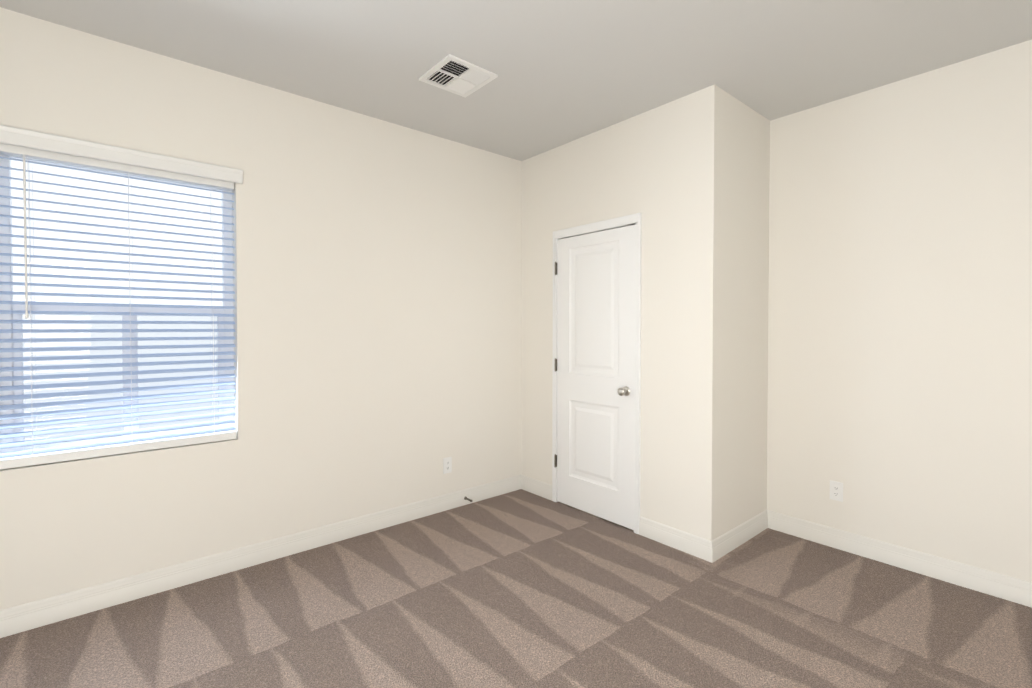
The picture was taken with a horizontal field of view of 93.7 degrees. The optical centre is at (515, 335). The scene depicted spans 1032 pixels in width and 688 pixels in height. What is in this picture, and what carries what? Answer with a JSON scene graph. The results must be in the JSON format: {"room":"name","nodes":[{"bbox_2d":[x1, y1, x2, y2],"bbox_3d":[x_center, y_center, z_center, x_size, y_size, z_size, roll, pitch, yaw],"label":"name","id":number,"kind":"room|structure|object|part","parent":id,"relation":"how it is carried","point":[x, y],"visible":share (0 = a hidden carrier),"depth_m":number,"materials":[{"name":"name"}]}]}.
{"room":"empty bedroom","nodes":[
{"label":"empty bedroom","id":0,"kind":"room"},
{"bbox_2d":[0,7,521,609],"bbox_3d":[-1.076,-0.070,3.147,4.610,2.700,0.160,-1,1,-40],"label":"wall","id":1,"kind":"structure","parent":0,"point":[378,313],"depth_m":2.87,"materials":[{"name":"white paint"}]},
{"bbox_2d":[0,143,235,469],"bbox_3d":[-1.932,-0.134,2.420,0.915,1.428,0.138,-1,1,-40],"label":"window","id":2,"kind":"structure","parent":1,"relation":"in","point":[13,424],"depth_m":2.34,"materials":[{"name":"white plastic"}]},
{"bbox_2d":[23,154,28,318],"bbox_3d":[-2.153,-0.436,2.123,0.013,0.723,0.013,-1,1,-40],"label":"blind wand","id":3,"kind":"object","parent":2,"relation":"hanging from","point":[25,241],"visible":1,"depth_m":2.12,"materials":[{"name":"white plastic"}]},
{"bbox_2d":[27,156,33,456],"bbox_3d":[-2.154,-0.125,2.145,0.002,1.335,0.002,-1,1,-40],"label":"blind cord","id":4,"kind":"object","parent":2,"relation":"hanging from","point":[27,156],"depth_m":2.15,"materials":[{"name":"white fabric"}]},
{"bbox_2d":[32,167,36,438],"bbox_3d":[-2.160,-0.125,2.171,0.002,1.335,0.002,-1,1,-40],"label":"blind cord","id":5,"kind":"object","parent":2,"relation":"hanging from","point":[32,167],"depth_m":2.17,"materials":[{"name":"white fabric"}]},
{"bbox_3d":[-1.905,-0.135,2.388,0.907,1.419,0.056,-1,1,-40],"label":"window blind rails","id":6,"kind":"part","parent":2,"relation":"part of","materials":[{"name":"white plastic"}]},
{"bbox_2d":[23,314,217,440],"bbox_3d":[-1.970,0.205,2.471,0.833,0.662,0.001,-1,1,-40],"label":"screen","id":7,"kind":"object","parent":2,"relation":"attached to","point":[117,369],"depth_m":2.42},
{"bbox_2d":[0,125,242,183],"bbox_3d":[-1.869,-0.864,2.334,0.975,0.073,0.022,-1,1,-40],"label":"blind valance","id":8,"kind":"object","parent":2,"relation":"attached to","point":[15,136],"visible":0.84,"depth_m":2.29,"materials":[{"name":"white plastic"}]},
{"bbox_2d":[128,172,134,437],"bbox_3d":[-1.890,-0.129,2.370,0.002,1.335,0.002,-1,1,-40],"label":"blind cord","id":9,"kind":"object","parent":2,"relation":"hanging from","point":[130,302],"depth_m":2.38,"materials":[{"name":"white fabric"}]},
{"bbox_2d":[131,174,134,401],"bbox_3d":[-1.896,-0.129,2.396,0.002,1.335,0.002,-1,1,-40],"label":"blind cord","id":10,"kind":"object","parent":2,"relation":"hanging from","point":[131,174],"depth_m":2.40,"materials":[{"name":"white fabric"}]},
{"bbox_2d":[210,187,215,434],"bbox_3d":[-1.625,-0.133,2.595,0.002,1.335,0.002,-1,1,-40],"label":"blind cord","id":11,"kind":"object","parent":2,"relation":"hanging from","point":[213,187],"depth_m":2.62,"materials":[{"name":"white fabric"}]},
{"bbox_2d":[0,475,519,637],"bbox_3d":[-1.289,1.228,2.872,3.520,0.115,0.015,-1,1,-40],"label":"baseboard","id":12,"kind":"structure","parent":1,"relation":"attached to","point":[35,614],"depth_m":2.61,"materials":[{"name":"white paint"}]},
{"bbox_2d":[443,457,451,473],"bbox_3d":[-0.501,0.949,3.543,0.070,0.114,0.008,-1,1,-40],"label":"electrical outlet","id":13,"kind":"object","parent":1,"relation":"attached to","point":[447,464],"visible":1,"depth_m":3.54,"materials":[{"name":"white plastic"}]},
{"bbox_2d":[0,489,1031,687],"bbox_3d":[0.256,1.357,1.606,4.610,0.100,4.270,-1,1,-40],"label":"floor","id":14,"kind":"structure","parent":0,"point":[520,588],"depth_m":2.19,"materials":[{"name":"carpet"}]},
{"bbox_2d":[0,0,1031,160],"bbox_3d":[0.256,-1.443,1.559,4.610,0.100,4.270,-1,1,-40],"label":"ceiling","id":15,"kind":"structure","parent":0,"point":[566,71],"depth_m":2.36,"materials":[{"name":"white paint"}]},
{"bbox_2d":[419,54,497,97],"bbox_3d":[-0.316,-1.405,2.633,0.309,0.012,0.311,-1,1,-40],"label":"ceiling vent","id":16,"kind":"object","parent":15,"relation":"in","point":[456,75],"visible":1,"depth_m":2.62,"materials":[{"name":"white"}]},
{"bbox_2d":[522,84,724,540],"bbox_3d":[0.626,-0.074,3.407,0.120,2.700,1.650,-1,1,-40],"label":"wall","id":17,"kind":"structure","parent":0,"point":[660,168],"depth_m":2.99,"materials":[{"name":"white paint"}]},
{"bbox_2d":[520,474,551,500],"bbox_3d":[0.173,1.211,3.857,0.015,0.115,0.349,-1,1,-40],"label":"baseboard","id":18,"kind":"structure","parent":17,"relation":"attached to","point":[534,486],"depth_m":3.86,"materials":[{"name":"white paint"}]},
{"bbox_2d":[554,225,634,529],"bbox_3d":[0.542,0.271,3.415,0.055,1.986,0.714,-1,1,-40],"label":"door","id":19,"kind":"structure","parent":17,"relation":"in","point":[595,351],"depth_m":3.38,"materials":[{"name":"white paint"}]},
{"bbox_3d":[0.308,0.222,3.676,0.036,1.560,0.012,-1,1,-40],"label":"door hinges","id":20,"kind":"part","parent":19,"relation":"part of","materials":[{"name":"silver metal"}]},
{"bbox_2d":[617,386,629,395],"bbox_3d":[0.701,0.365,3.164,0.070,0.062,0.062,-1,1,-40],"label":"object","id":21,"kind":"structure","parent":19,"relation":"attached to","point":[625,391],"depth_m":3.15,"materials":[{"name":"grey metal"}]},
{"bbox_2d":[552,213,641,533],"bbox_3d":[0.588,0.243,3.445,0.144,2.069,0.791,-1,1,-40],"label":"door frame","id":22,"kind":"structure","parent":17,"relation":"attached to","point":[624,221],"depth_m":3.13,"materials":[{"name":"white paint"}]},
{"bbox_2d":[639,516,703,558],"bbox_3d":[0.944,1.227,2.951,0.015,0.115,0.449,-1,1,-40],"label":"baseboard","id":23,"kind":"structure","parent":17,"relation":"attached to","point":[683,541],"depth_m":2.94,"materials":[{"name":"white paint"}]},
{"bbox_2d":[722,92,769,534],"bbox_3d":[1.404,-0.068,3.064,0.620,2.700,0.120,-1,1,-40],"label":"wall","id":24,"kind":"structure","parent":0,"point":[745,294],"depth_m":3.00,"materials":[{"name":"white paint"}]},
{"bbox_2d":[704,510,767,562],"bbox_3d":[1.384,1.226,2.981,0.725,0.115,0.015,-1,1,-40],"label":"baseboard","id":25,"kind":"structure","parent":24,"relation":"attached to","point":[715,549],"depth_m":2.92,"materials":[{"name":"white paint"}]},
{"bbox_2d":[767,40,1031,581],"bbox_3d":[2.498,-0.057,2.380,0.160,2.700,2.580,-1,1,-40],"label":"wall","id":26,"kind":"structure","parent":0,"point":[900,325],"depth_m":2.65,"materials":[{"name":"white paint"}]},
{"bbox_2d":[830,480,842,501],"bbox_3d":[1.937,0.939,2.926,0.008,0.114,0.070,-1,1,-40],"label":"electrical outlet","id":27,"kind":"object","parent":26,"relation":"attached to","point":[836,491],"visible":1,"depth_m":2.92,"materials":[{"name":"white plastic"}]},
{"bbox_2d":[768,510,1031,607],"bbox_3d":[2.412,1.236,2.369,0.015,0.115,2.280,-1,1,-40],"label":"baseboard","id":28,"kind":"structure","parent":26,"relation":"attached to","point":[1016,590],"depth_m":2.65,"materials":[{"name":"white paint"}]},
{"label":"outside","id":29,"kind":"structure","parent":0,"visible":0},
{"bbox_2d":[11,160,221,440],"bbox_3d":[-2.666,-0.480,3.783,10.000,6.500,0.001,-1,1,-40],"label":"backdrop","id":30,"kind":"structure","parent":29,"point":[92,211],"depth_m":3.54,"materials":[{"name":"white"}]}
]}

